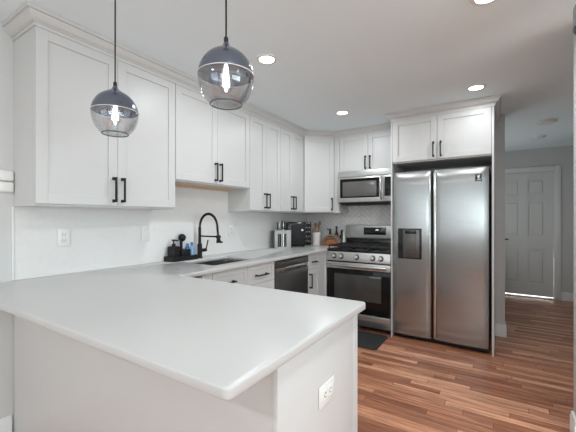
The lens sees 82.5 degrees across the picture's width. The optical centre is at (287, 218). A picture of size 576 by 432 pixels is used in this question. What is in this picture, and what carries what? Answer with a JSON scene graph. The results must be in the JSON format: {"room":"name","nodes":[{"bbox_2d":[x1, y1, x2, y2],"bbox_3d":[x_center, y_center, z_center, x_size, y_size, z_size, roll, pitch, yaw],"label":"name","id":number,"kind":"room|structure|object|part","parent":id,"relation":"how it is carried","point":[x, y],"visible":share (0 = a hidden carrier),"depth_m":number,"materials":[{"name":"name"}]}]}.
{"room":"kitchen","nodes":[
{"label":"kitchen","id":0,"kind":"room"},
{"bbox_2d":[0,23,270,431],"bbox_3d":[-1.719,0.081,1.857,0.100,2.400,7.470,0,0,33],"label":"wall","id":1,"kind":"structure","parent":0,"point":[6,44],"depth_m":1.90,"materials":[{"name":"paint"}]},
{"bbox_2d":[0,415,11,431],"bbox_3d":[-2.623,1.216,0.342,0.015,0.130,3.742,0,0,33],"label":"baseboard","id":2,"kind":"structure","parent":1,"relation":"attached to","point":[5,423],"depth_m":1.89,"materials":[{"name":"paint"}]},
{"bbox_2d":[0,181,13,192],"bbox_3d":[-1.623,-0.179,1.891,0.024,0.060,0.070,0,0,33],"label":"wall control","id":3,"kind":"object","parent":1,"relation":"attached to","point":[4,186],"visible":1,"depth_m":1.89,"materials":[{"name":"white plastic"}]},
{"bbox_2d":[0,170,13,180],"bbox_3d":[-1.623,-0.244,1.891,0.024,0.060,0.070,0,0,33],"label":"wall control","id":4,"kind":"object","parent":1,"relation":"attached to","point":[5,175],"visible":1,"depth_m":1.88,"materials":[{"name":"white plastic"}]},
{"bbox_2d":[12,206,13,280],"bbox_3d":[-1.611,0.149,1.925,0.009,0.434,0.012,0,0,33],"label":"trim","id":5,"kind":"structure","parent":1,"relation":"attached to","point":[12,206],"depth_m":1.92,"materials":[{"name":"paint"}]},
{"bbox_2d":[57,228,69,246],"bbox_3d":[-1.462,0.126,2.143,0.009,0.118,0.075,0,0,33],"label":"wall outlet","id":6,"kind":"object","parent":1,"relation":"attached to","point":[63,234],"visible":1,"depth_m":2.14,"materials":[{"name":"white plastic"}]},
{"bbox_2d":[61,238,66,242],"bbox_3d":[-1.460,0.146,2.141,0.004,0.029,0.034,0,0,33],"label":"receptacle","id":7,"kind":"object","parent":6,"relation":"attached to","point":[63,240],"depth_m":2.14,"materials":[{"name":"white plastic"}]},
{"bbox_2d":[13,26,174,209],"bbox_3d":[-1.224,-0.555,2.221,0.339,0.975,0.910,0,0,33],"label":"upper cabinet","id":8,"kind":"object","parent":1,"relation":"attached to","point":[62,157],"visible":0.99,"depth_m":1.98,"materials":[{"name":"paint"}]},
{"bbox_3d":[-1.244,-0.559,1.964,0.020,0.959,0.452,0,0,33],"label":"door","id":9,"kind":"part","parent":8,"relation":"part of","materials":[{"name":"paint"}]},
{"bbox_3d":[-1.113,-0.183,2.116,0.038,0.164,0.016,0,0,33],"label":"handle","id":10,"kind":"part","parent":8,"relation":"part of","materials":[{"name":"black metal"}]},
{"bbox_3d":[-1.082,-0.183,2.164,0.038,0.164,0.016,0,0,33],"label":"handle","id":11,"kind":"part","parent":8,"relation":"part of","materials":[{"name":"black metal"}]},
{"bbox_3d":[-0.999,-0.559,2.347,0.020,0.959,0.452,0,0,33],"label":"door","id":12,"kind":"part","parent":8,"relation":"part of","materials":[{"name":"paint"}]},
{"bbox_2d":[141,226,149,240],"bbox_3d":[-1.142,0.123,2.640,0.010,0.118,0.075,0,0,33],"label":"light switch","id":13,"kind":"object","parent":1,"relation":"attached to","point":[145,230],"visible":1,"depth_m":2.63,"materials":[{"name":"white plastic"}]},
{"bbox_2d":[14,187,306,279],"bbox_3d":[-0.666,0.024,3.402,0.005,0.685,3.493,0,0,33],"label":"backsplash","id":14,"kind":"structure","parent":1,"relation":"attached to","point":[100,237],"depth_m":2.51,"materials":[{"name":"white tile"}]},
{"bbox_2d":[1,1,390,138],"bbox_3d":[-0.368,-1.077,3.118,3.534,0.084,0.998,0,0,-39],"label":"trim","id":15,"kind":"structure","parent":1,"relation":"attached to","point":[29,15],"depth_m":2.24,"materials":[{"name":"paint"}]},
{"bbox_2d":[175,84,249,191],"bbox_3d":[-0.736,-0.658,2.983,0.339,0.769,0.898,0,0,33],"label":"upper cabinet","id":16,"kind":"object","parent":1,"relation":"attached to","point":[212,145],"visible":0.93,"depth_m":2.86,"materials":[{"name":"paint"}]},
{"bbox_3d":[-0.754,-0.670,2.729,0.020,0.738,0.446,0,0,33],"label":"door","id":17,"kind":"part","parent":16,"relation":"part of","materials":[{"name":"paint"}]},
{"bbox_3d":[-0.861,-0.283,3.063,0.018,0.018,0.862,0,0,33],"label":"hanging rail","id":18,"kind":"part","parent":16,"relation":"part of","materials":[{"name":"beige wood"}]},
{"bbox_3d":[-0.768,-0.298,3.004,0.260,0.012,0.863,0,0,33],"label":"panel","id":19,"kind":"part","parent":16,"relation":"part of","materials":[{"name":"white wood"}]},
{"bbox_3d":[-0.624,-0.404,2.877,0.038,0.164,0.016,0,0,33],"label":"handle","id":20,"kind":"part","parent":16,"relation":"part of","materials":[{"name":"black metal"}]},
{"bbox_3d":[-0.593,-0.404,2.926,0.038,0.164,0.016,0,0,33],"label":"handle","id":21,"kind":"part","parent":16,"relation":"part of","materials":[{"name":"black metal"}]},
{"bbox_3d":[-0.512,-0.670,3.106,0.020,0.738,0.446,0,0,33],"label":"door","id":22,"kind":"part","parent":16,"relation":"part of","materials":[{"name":"paint"}]},
{"bbox_2d":[228,225,232,235],"bbox_3d":[-0.605,0.131,3.477,0.009,0.118,0.075,0,0,33],"label":"wall outlet","id":23,"kind":"object","parent":1,"relation":"attached to","point":[230,227],"visible":1,"depth_m":3.47,"materials":[{"name":"white plastic"}]},
{"bbox_2d":[228,115,279,211],"bbox_3d":[-0.345,-0.555,3.592,0.339,0.975,0.547,0,0,33],"label":"upper cabinet","id":24,"kind":"object","parent":1,"relation":"attached to","point":[263,194],"visible":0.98,"depth_m":3.47,"materials":[{"name":"paint"}]},
{"bbox_3d":[-0.316,-0.559,3.411,0.020,0.959,0.270,0,0,33],"label":"door","id":25,"kind":"part","parent":24,"relation":"part of","materials":[{"name":"paint"}]},
{"bbox_3d":[-0.234,-0.183,3.485,0.038,0.164,0.016,0,0,33],"label":"handle","id":26,"kind":"part","parent":24,"relation":"part of","materials":[{"name":"black metal"}]},
{"bbox_3d":[-0.169,-0.559,3.641,0.020,0.959,0.270,0,0,33],"label":"door","id":27,"kind":"part","parent":24,"relation":"part of","materials":[{"name":"paint"}]},
{"bbox_2d":[279,128,303,212],"bbox_3d":[-0.054,-0.555,4.045,0.339,0.975,0.528,0,0,33],"label":"upper cabinet","id":28,"kind":"object","parent":1,"relation":"attached to","point":[291,144],"visible":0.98,"depth_m":3.95,"materials":[{"name":"paint"}]},
{"bbox_3d":[-0.022,-0.559,3.869,0.020,0.959,0.261,0,0,33],"label":"door","id":29,"kind":"part","parent":28,"relation":"part of","materials":[{"name":"paint"}]},
{"bbox_3d":[0.120,-0.559,4.090,0.020,0.959,0.261,0,0,33],"label":"door","id":30,"kind":"part","parent":28,"relation":"part of","materials":[{"name":"paint"}]},
{"bbox_2d":[302,137,334,212],"bbox_3d":[0.359,-0.555,4.453,0.593,0.975,0.599,0,0,33],"label":"upper cabinet","id":31,"kind":"object","parent":1,"relation":"attached to","point":[319,153],"visible":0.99,"depth_m":4.25,"materials":[{"name":"paint"}]},
{"bbox_2d":[0,0,575,150],"bbox_3d":[2.309,-1.159,1.192,7.600,0.080,10.700,0,0,33],"label":"ceiling","id":32,"kind":"structure","parent":0,"point":[370,60],"depth_m":2.17,"materials":[{"name":"paint"}]},
{"bbox_2d":[90,0,138,136],"bbox_3d":[-0.789,-0.750,1.501,0.199,0.737,0.199,0,0,14],"label":"pendant lamp","id":33,"kind":"object","parent":32,"relation":"hanging from","point":[113,103],"visible":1,"depth_m":1.50,"materials":[{"name":"silver metal"}]},
{"bbox_3d":[-0.789,-0.544,1.501,0.195,0.118,0.195,0,0,33],"label":"lamp shade","id":34,"kind":"part","parent":33,"relation":"part of","materials":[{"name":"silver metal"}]},
{"bbox_3d":[-0.789,-0.847,1.501,0.016,0.501,0.016,0,0,33],"label":"cord","id":35,"kind":"part","parent":33,"relation":"part of","materials":[{"name":"black metal"}]},
{"bbox_2d":[197,0,253,109],"bbox_3d":[-0.218,-0.759,1.160,0.199,0.720,0.199,0,0,14],"label":"pendant lamp","id":36,"kind":"object","parent":32,"relation":"hanging from","point":[224,65],"visible":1,"depth_m":1.16,"materials":[{"name":"silver metal"}]},
{"bbox_3d":[-0.218,-0.561,1.160,0.195,0.118,0.195,0,0,33],"label":"lamp shade","id":37,"kind":"part","parent":36,"relation":"part of","materials":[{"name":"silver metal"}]},
{"bbox_3d":[-0.218,-0.855,1.160,0.016,0.484,0.016,0,0,33],"label":"cord","id":38,"kind":"part","parent":36,"relation":"part of","materials":[{"name":"black metal"}]},
{"bbox_2d":[256,54,276,64],"bbox_3d":[-0.149,-1.115,2.312,0.150,0.008,0.150,0,0,33],"label":"recessed light","id":39,"kind":"object","parent":32,"relation":"in","point":[266,59],"visible":1,"depth_m":2.31,"materials":[{"name":"white plastic"}]},
{"bbox_2d":[259,56,273,62],"bbox_3d":[-0.149,-1.116,2.312,0.103,0.004,0.103,0,0,33],"label":"diffuser","id":40,"kind":"object","parent":39,"relation":"attached to","point":[262,59],"depth_m":2.31,"materials":[{"name":"white plastic"}]},
{"bbox_2d":[335,110,348,114],"bbox_3d":[0.576,-1.115,3.480,0.150,0.008,0.150,0,0,33],"label":"recessed light","id":41,"kind":"object","parent":32,"relation":"in","point":[341,112],"visible":1,"depth_m":3.47,"materials":[{"name":"white plastic"}]},
{"bbox_2d":[466,84,485,90],"bbox_3d":[1.609,-1.115,2.811,0.150,0.008,0.150,0,0,33],"label":"recessed light","id":42,"kind":"object","parent":32,"relation":"in","point":[476,87],"visible":1,"depth_m":2.80,"materials":[{"name":"white plastic"}]},
{"bbox_2d":[469,86,482,89],"bbox_3d":[1.609,-1.116,2.811,0.103,0.004,0.103,0,0,33],"label":"diffuser","id":43,"kind":"object","parent":42,"relation":"attached to","point":[470,87],"depth_m":2.80,"materials":[{"name":"white plastic"}]},
{"bbox_2d":[470,0,496,5],"bbox_3d":[1.000,-1.115,1.651,0.150,0.008,0.150,0,0,33],"label":"recessed light","id":44,"kind":"object","parent":32,"relation":"in","point":[473,2],"visible":1,"depth_m":1.70,"materials":[{"name":"white plastic"}]},
{"bbox_2d":[475,0,490,2],"bbox_3d":[1.000,-1.116,1.651,0.103,0.004,0.103,0,0,33],"label":"diffuser","id":45,"kind":"object","parent":44,"relation":"attached to","point":[476,1],"depth_m":1.69,"materials":[{"name":"white plastic"}]},
{"bbox_2d":[532,135,545,138],"bbox_3d":[3.424,-1.098,4.481,0.150,0.040,0.150,0,0,33],"label":"smoke detector","id":46,"kind":"object","parent":32,"relation":"attached to","point":[536,136],"visible":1,"depth_m":4.43,"materials":[{"name":"white plastic"}]},
{"bbox_2d":[536,118,557,125],"bbox_3d":[2.979,-1.098,3.780,0.200,0.040,0.200,0,0,33],"label":"flush light","id":47,"kind":"object","parent":32,"relation":"attached to","point":[549,121],"visible":1,"depth_m":3.73,"materials":[{"name":"white plastic"}]},
{"bbox_2d":[573,4,575,34],"bbox_3d":[1.442,-0.994,1.451,0.280,0.248,0.280,0,0,33],"label":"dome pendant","id":48,"kind":"object","parent":32,"relation":"hanging from","point":[574,9],"visible":1,"depth_m":1.51,"materials":[{"name":"grey metal"}]},
{"bbox_2d":[407,115,504,334],"bbox_3d":[1.341,0.081,4.261,2.455,2.400,0.120,0,0,33],"label":"wall","id":49,"kind":"structure","parent":0,"point":[500,124],"depth_m":3.57,"materials":[{"name":"paint"}]},
{"bbox_2d":[307,205,390,242],"bbox_3d":[0.872,-0.127,4.486,1.407,0.985,0.006,0,0,33],"label":"backsplash","id":50,"kind":"structure","parent":49,"relation":"attached to","point":[368,214],"depth_m":4.49,"materials":[{"name":"white tile"}]},
{"bbox_2d":[335,131,390,212],"bbox_3d":[1.025,-0.555,4.179,0.824,0.975,0.340,0,0,33],"label":"upper cabinet","id":51,"kind":"object","parent":49,"relation":"attached to","point":[367,151],"visible":0.8,"depth_m":4.10,"materials":[{"name":"paint"}]},
{"bbox_3d":[0.831,-0.817,4.159,0.373,0.444,0.020,0,0,33],"label":"door","id":52,"kind":"part","parent":51,"relation":"part of","materials":[{"name":"paint"}]},
{"bbox_3d":[1.147,-0.817,3.956,0.373,0.444,0.020,0,0,33],"label":"door","id":53,"kind":"part","parent":51,"relation":"part of","materials":[{"name":"paint"}]},
{"bbox_2d":[338,168,390,205],"bbox_3d":[1.031,-0.377,4.121,0.748,0.421,0.429,0,0,33],"label":"microwave","id":54,"kind":"object","parent":49,"relation":"attached to","point":[373,186],"visible":0.72,"depth_m":4.00,"materials":[{"name":"grey metal"}]},
{"bbox_3d":[0.885,-0.352,4.048,0.581,0.308,0.034,0,0,33],"label":"door","id":55,"kind":"part","parent":54,"relation":"part of","materials":[{"name":"metal"}]},
{"bbox_3d":[1.092,-0.356,3.863,0.022,0.278,0.060,0,0,33],"label":"handle","id":56,"kind":"part","parent":54,"relation":"part of","materials":[{"name":"metal"}]},
{"bbox_3d":[1.200,-0.352,3.846,0.165,0.308,0.034,0,0,33],"label":"control panel","id":57,"kind":"part","parent":54,"relation":"part of","materials":[{"name":"metal"}]},
{"bbox_2d":[495,322,506,336],"bbox_3d":[1.999,1.216,3.838,0.920,0.130,0.150,0,0,33],"label":"baseboard","id":58,"kind":"structure","parent":49,"relation":"attached to","point":[500,329],"depth_m":3.56,"materials":[{"name":"paint"}]},
{"bbox_2d":[357,295,573,431],"bbox_3d":[2.309,1.311,1.192,7.600,0.060,10.700,0,0,33],"label":"floor","id":59,"kind":"structure","parent":0,"point":[405,384],"depth_m":2.61,"materials":[{"name":"brown wood"}]},
{"bbox_2d":[14,315,356,431],"bbox_3d":[-0.642,0.839,1.697,1.884,0.884,0.663,0,0,33],"label":"base cabinet","id":60,"kind":"object","parent":59,"relation":"on","point":[62,383],"visible":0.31,"depth_m":1.30,"materials":[{"name":"paint"}]},
{"bbox_2d":[0,243,364,399],"bbox_3d":[0.071,0.382,2.784,1.912,0.030,3.720,0,0,33],"label":"countertop","id":61,"kind":"structure","parent":60,"relation":"on","point":[218,339],"depth_m":1.24,"materials":[{"name":"stone"}]},
{"bbox_2d":[164,254,197,261],"bbox_3d":[-0.926,0.346,2.862,0.120,0.042,0.273,0,0,33],"label":"tray","id":62,"kind":"object","parent":61,"relation":"on","point":[190,257],"visible":0.94,"depth_m":2.78,"materials":[{"name":"black plastic"}]},
{"bbox_2d":[168,239,179,256],"bbox_3d":[-0.966,0.268,2.789,0.088,0.174,0.076,0,0,33],"label":"soap dispenser","id":63,"kind":"object","parent":62,"relation":"on","point":[173,251],"visible":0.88,"depth_m":2.77,"materials":[{"name":"black plastic"}]},
{"bbox_2d":[168,246,179,256],"bbox_3d":[-0.971,0.297,2.792,0.076,0.115,0.076,0,0,33],"label":"bottle","id":64,"kind":"object","parent":63,"relation":"attached to","point":[173,251],"depth_m":2.76,"materials":[{"name":"black plastic"}]},
{"bbox_2d":[180,249,190,255],"bbox_3d":[-0.916,0.313,2.878,0.080,0.082,0.095,0,0,33],"label":"sponge holder","id":65,"kind":"object","parent":62,"relation":"on","point":[183,252],"visible":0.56,"depth_m":2.85,"materials":[{"name":"black plastic"}]},
{"bbox_2d":[178,234,185,248],"bbox_3d":[-0.932,0.205,2.891,0.057,0.135,0.068,0,0,33],"label":"dish brush","id":66,"kind":"object","parent":65,"relation":"on","point":[181,237],"visible":0.98,"depth_m":2.87,"materials":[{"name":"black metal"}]},
{"bbox_2d":[189,242,194,254],"bbox_3d":[-0.862,0.283,2.944,0.056,0.142,0.056,0,0,33],"label":"dish soap","id":67,"kind":"object","parent":62,"relation":"on","point":[192,248],"visible":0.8,"depth_m":2.93,"materials":[{"name":"blue plastic"}]},
{"bbox_2d":[197,213,222,257],"bbox_3d":[-0.691,0.159,2.967,0.312,0.417,0.106,0,0,33],"label":"faucet","id":68,"kind":"object","parent":61,"relation":"on","point":[200,249],"visible":1,"depth_m":2.99,"materials":[{"name":"black metal"}]},
{"bbox_3d":[-0.772,0.257,3.034,0.078,0.112,0.032,0,0,-39],"label":"lever","id":69,"kind":"part","parent":68,"relation":"part of","materials":[{"name":"black metal"}]},
{"bbox_3d":[-0.697,0.164,2.943,0.244,0.024,0.044,0,0,33],"label":"holder arm","id":70,"kind":"part","parent":68,"relation":"part of","materials":[{"name":"black metal"}]},
{"bbox_2d":[195,259,243,264],"bbox_3d":[-0.588,0.500,2.870,0.396,0.204,0.551,0,0,33],"label":"sink","id":71,"kind":"object","parent":61,"relation":"in","point":[223,261],"visible":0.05,"depth_m":3.12,"materials":[{"name":"metal"}]},
{"bbox_2d":[272,230,290,247],"bbox_3d":[-0.081,0.258,4.049,0.226,0.217,0.084,0,0,-17],"label":"toaster","id":72,"kind":"object","parent":61,"relation":"on","point":[275,233],"visible":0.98,"depth_m":4.02,"materials":[{"name":"silver metal"}]},
{"bbox_3d":[-0.182,0.258,4.018,0.016,0.217,0.084,0,0,-17],"label":"panel","id":73,"kind":"part","parent":72,"relation":"part of","materials":[{"name":"grey metal"}]},
{"bbox_3d":[-0.094,0.251,4.083,0.110,0.202,0.012,0,0,-17],"label":"plate","id":74,"kind":"part","parent":72,"relation":"part of","materials":[{"name":"black metal"}]},
{"bbox_2d":[286,222,305,246],"bbox_3d":[0.099,0.207,4.269,0.240,0.318,0.228,0,0,-7],"label":"air fryer","id":75,"kind":"object","parent":61,"relation":"on","point":[298,229],"visible":0.71,"depth_m":4.17,"materials":[{"name":"black plastic"}]},
{"bbox_3d":[0.134,0.206,4.175,0.185,0.250,0.008,0,0,-7],"label":"panel","id":76,"kind":"part","parent":75,"relation":"part of","materials":[{"name":"black plastic"}]},
{"bbox_2d":[306,222,310,244],"bbox_3d":[0.268,0.210,4.468,0.086,0.312,0.080,0,0,0],"label":"spice rack","id":77,"kind":"object","parent":61,"relation":"on","point":[310,222],"visible":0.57,"depth_m":4.49,"materials":[{"name":"black metal"}]},
{"bbox_2d":[312,232,320,244],"bbox_3d":[0.389,0.281,4.498,0.120,0.172,0.120,0,0,33],"label":"utensil crock","id":78,"kind":"object","parent":61,"relation":"on","point":[316,236],"visible":0.96,"depth_m":4.45,"materials":[{"name":"white ceramic"}]},
{"bbox_2d":[321,234,341,245],"bbox_3d":[0.590,0.291,4.408,0.264,0.150,0.113,0,0,25],"label":"bread box","id":79,"kind":"object","parent":61,"relation":"on","point":[327,240],"visible":0.83,"depth_m":4.37,"materials":[{"name":"brown wood"}]},
{"bbox_3d":[0.115,0.839,1.151,0.020,0.884,0.562,0,0,33],"label":"panel","id":80,"kind":"part","parent":60,"relation":"part of","materials":[{"name":"paint"}]},
{"bbox_2d":[319,375,333,410],"bbox_3d":[0.138,0.614,1.159,0.009,0.075,0.118,0,0,33],"label":"wall outlet","id":81,"kind":"object","parent":60,"relation":"attached to","point":[326,391],"visible":1,"depth_m":1.15,"materials":[{"name":"white plastic"}]},
{"bbox_2d":[323,389,326,400],"bbox_3d":[0.129,0.614,1.141,0.004,0.034,0.029,0,0,33],"label":"receptacle","id":82,"kind":"object","parent":81,"relation":"attached to","point":[324,390],"depth_m":1.14,"materials":[{"name":"white plastic"}]},
{"bbox_2d":[328,384,331,395],"bbox_3d":[0.150,0.614,1.175,0.004,0.034,0.029,0,0,33],"label":"receptacle","id":83,"kind":"object","parent":81,"relation":"attached to","point":[329,385],"depth_m":1.17,"materials":[{"name":"white plastic"}]},
{"bbox_3d":[0.278,0.789,1.407,0.017,0.784,0.039,0,0,33],"label":"corner post","id":84,"kind":"part","parent":60,"relation":"part of","materials":[{"name":"paint"}]},
{"bbox_3d":[0.132,0.786,1.538,0.398,0.766,0.020,0,0,33],"label":"door","id":85,"kind":"part","parent":60,"relation":"part of","materials":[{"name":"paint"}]},
{"bbox_2d":[194,262,273,288],"bbox_3d":[-0.619,0.839,2.852,0.676,0.884,0.891,0,0,33],"label":"base cabinet","id":86,"kind":"object","parent":59,"relation":"on","point":[260,275],"visible":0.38,"depth_m":2.77,"materials":[{"name":"paint"}]},
{"bbox_3d":[-0.452,0.485,2.573,0.020,0.162,0.394,0,0,33],"label":"drawer","id":87,"kind":"part","parent":86,"relation":"part of","materials":[{"name":"paint"}]},
{"bbox_3d":[-0.240,0.485,2.904,0.020,0.162,0.386,0,0,33],"label":"drawer","id":88,"kind":"part","parent":86,"relation":"part of","materials":[{"name":"paint"}]},
{"bbox_3d":[-0.240,0.870,2.904,0.020,0.599,0.386,0,0,33],"label":"door","id":89,"kind":"part","parent":86,"relation":"part of","materials":[{"name":"paint"}]},
{"bbox_2d":[274,255,307,293],"bbox_3d":[-0.207,0.840,3.495,0.634,0.882,0.622,0,0,33],"label":"dishwasher","id":90,"kind":"object","parent":59,"relation":"on","point":[291,274],"visible":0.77,"depth_m":3.31,"materials":[{"name":"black metal"}]},
{"bbox_3d":[0.041,0.498,3.339,0.022,0.042,0.600,0,0,33],"label":"pocket handle","id":91,"kind":"part","parent":90,"relation":"part of","materials":[{"name":"metal"}]},
{"bbox_3d":[0.044,0.844,3.337,0.030,0.645,0.604,0,0,33],"label":"door","id":92,"kind":"part","parent":90,"relation":"part of","materials":[{"name":"metal"}]},
{"bbox_3d":[0.046,0.442,3.336,0.034,0.066,0.604,0,0,33],"label":"control panel","id":93,"kind":"part","parent":90,"relation":"part of","materials":[{"name":"metal"}]},
{"bbox_2d":[306,251,327,295],"bbox_3d":[0.093,0.839,3.961,0.676,0.884,0.468,0,0,33],"label":"base cabinet","id":94,"kind":"object","parent":59,"relation":"on","point":[317,262],"visible":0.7,"depth_m":3.79,"materials":[{"name":"paint"}]},
{"bbox_3d":[0.290,0.485,3.729,0.020,0.162,0.282,0,0,33],"label":"drawer","id":95,"kind":"part","parent":94,"relation":"part of","materials":[{"name":"paint"}]},
{"bbox_3d":[0.290,0.870,3.729,0.020,0.599,0.282,0,0,33],"label":"door","id":96,"kind":"part","parent":94,"relation":"part of","materials":[{"name":"paint"}]},
{"bbox_2d":[326,225,390,333],"bbox_3d":[0.946,0.685,3.989,0.756,1.192,0.744,0,0,33],"label":"gas range","id":97,"kind":"object","parent":59,"relation":"on","point":[359,268],"visible":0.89,"depth_m":3.72,"materials":[{"name":"silver metal"}]},
{"bbox_3d":[0.763,0.546,3.704,0.686,0.030,0.067,0,0,33],"label":"handle","id":98,"kind":"part","parent":97,"relation":"part of","materials":[{"name":"metal"}]},
{"bbox_3d":[0.790,0.448,3.746,0.754,0.111,0.064,0,0,33],"label":"control panel","id":99,"kind":"part","parent":97,"relation":"part of","materials":[{"name":"metal"}]},
{"bbox_3d":[0.789,0.834,3.745,0.752,0.485,0.030,0,0,33],"label":"oven door","id":100,"kind":"part","parent":97,"relation":"part of","materials":[{"name":"black glass"}]},
{"bbox_3d":[0.788,0.550,3.744,0.752,0.075,0.031,0,0,33],"label":"door panel","id":101,"kind":"part","parent":97,"relation":"part of","materials":[{"name":"metal"}]},
{"bbox_2d":[327,246,390,253],"bbox_3d":[0.945,0.360,3.988,0.756,0.046,0.587,0,0,33],"label":"cooktop","id":102,"kind":"object","parent":97,"relation":"in","point":[340,249],"depth_m":3.76,"materials":[{"name":"metal"}]},
{"bbox_3d":[0.790,1.151,3.746,0.752,0.130,0.028,0,0,33],"label":"drawer","id":103,"kind":"part","parent":97,"relation":"part of","materials":[{"name":"metal"}]},
{"bbox_2d":[357,330,387,349],"bbox_3d":[0.643,1.275,3.555,0.762,0.012,0.428,0,0,33],"label":"floor mat","id":104,"kind":"object","parent":59,"relation":"on","point":[367,340],"visible":0.44,"depth_m":3.41,"materials":[{"name":"rubber"}]},
{"bbox_2d":[393,166,490,352],"bbox_3d":[1.670,0.394,3.559,0.889,1.759,0.646,0,0,33],"label":"refrigerator","id":105,"kind":"object","parent":59,"relation":"on","point":[442,218],"visible":1,"depth_m":3.27,"materials":[{"name":"silver metal"}]},
{"bbox_3d":[1.302,0.371,3.459,0.378,1.715,0.062,0,0,33],"label":"freezer door","id":106,"kind":"part","parent":105,"relation":"part of","materials":[{"name":"metal"}]},
{"bbox_3d":[1.442,0.373,3.337,0.010,1.675,0.016,0,0,33],"label":"pocket handle","id":107,"kind":"part","parent":105,"relation":"part of","materials":[{"name":"metal"}]},
{"bbox_3d":[1.481,0.373,3.312,0.024,1.675,0.016,0,0,33],"label":"pocket handle","id":108,"kind":"part","parent":105,"relation":"part of","materials":[{"name":"metal"}]},
{"bbox_3d":[1.685,0.371,3.213,0.474,1.715,0.062,0,0,33],"label":"fridge door","id":109,"kind":"part","parent":105,"relation":"part of","materials":[{"name":"metal"}]},
{"bbox_2d":[391,106,494,356],"bbox_3d":[1.677,0.119,3.554,0.944,2.324,0.704,0,0,33],"label":"tall cabinet","id":110,"kind":"object","parent":59,"relation":"on","point":[466,138],"visible":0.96,"depth_m":3.30,"materials":[{"name":"paint"}]},
{"bbox_3d":[1.295,0.119,3.822,0.013,2.324,0.666,0,0,33],"label":"panel","id":111,"kind":"part","parent":110,"relation":"part of","materials":[{"name":"paint"}]},
{"bbox_3d":[1.314,-0.818,3.426,0.440,0.442,0.020,0,0,33],"label":"door","id":112,"kind":"part","parent":110,"relation":"part of","materials":[{"name":"paint"}]},
{"bbox_3d":[1.457,-0.694,3.300,0.016,0.154,0.038,0,0,33],"label":"handle","id":113,"kind":"part","parent":110,"relation":"part of","materials":[{"name":"black metal"}]},
{"bbox_2d":[384,94,500,122],"bbox_3d":[1.672,-1.077,3.547,1.054,0.084,0.721,0,0,33],"label":"trim","id":114,"kind":"structure","parent":110,"relation":"on","point":[494,100],"depth_m":3.23,"materials":[{"name":"paint"}]},
{"bbox_3d":[1.697,-0.818,3.180,0.464,0.442,0.020,0,0,33],"label":"door","id":115,"kind":"part","parent":110,"relation":"part of","materials":[{"name":"paint"}]},
{"bbox_3d":[2.077,0.119,3.320,0.018,2.324,0.666,0,0,33],"label":"panel","id":116,"kind":"part","parent":110,"relation":"part of","materials":[{"name":"paint"}]},
{"bbox_2d":[505,145,573,292],"bbox_3d":[3.649,0.081,5.572,2.025,2.400,0.120,0,0,33],"label":"wall","id":117,"kind":"structure","parent":0,"point":[563,156],"depth_m":5.09,"materials":[{"name":"paint"}]},
{"bbox_2d":[505,171,553,296],"bbox_3d":[3.862,0.256,5.377,0.763,1.990,0.087,0,0,33],"label":"door","id":118,"kind":"structure","parent":117,"relation":"in","point":[529,197],"depth_m":5.34,"materials":[{"name":"paint"}]},
{"bbox_2d":[505,293,553,299],"bbox_3d":[3.886,1.275,5.414,0.771,0.012,0.130,0,0,33],"label":"trim","id":119,"kind":"structure","parent":117,"relation":"attached to","point":[514,294],"depth_m":5.35,"materials":[{"name":"wood"}]},
{"bbox_2d":[505,165,560,300],"bbox_3d":[3.878,0.229,5.402,0.933,2.105,0.118,0,0,33],"label":"trim","id":120,"kind":"structure","parent":117,"relation":"attached to","point":[556,168],"depth_m":5.13,"materials":[{"name":"paint"}]},
{"bbox_2d":[561,292,573,301],"bbox_3d":[4.313,1.216,5.066,0.161,0.130,0.015,0,0,33],"label":"baseboard","id":121,"kind":"structure","parent":117,"relation":"attached to","point":[565,296],"depth_m":5.07,"materials":[{"name":"paint"}]},
{"bbox_2d":[574,34,575,415],"bbox_3d":[3.659,0.081,0.634,4.725,2.400,0.120,0,0,33],"label":"wall","id":122,"kind":"structure","parent":0,"point":[574,34],"depth_m":1.91,"materials":[{"name":"paint"}]},
{"bbox_2d":[570,411,575,431],"bbox_3d":[3.611,1.216,0.665,4.640,0.130,0.150,0,0,33],"label":"baseboard","id":123,"kind":"structure","parent":122,"relation":"attached to","point":[572,415],"depth_m":1.91,"materials":[{"name":"paint"}]}
]}

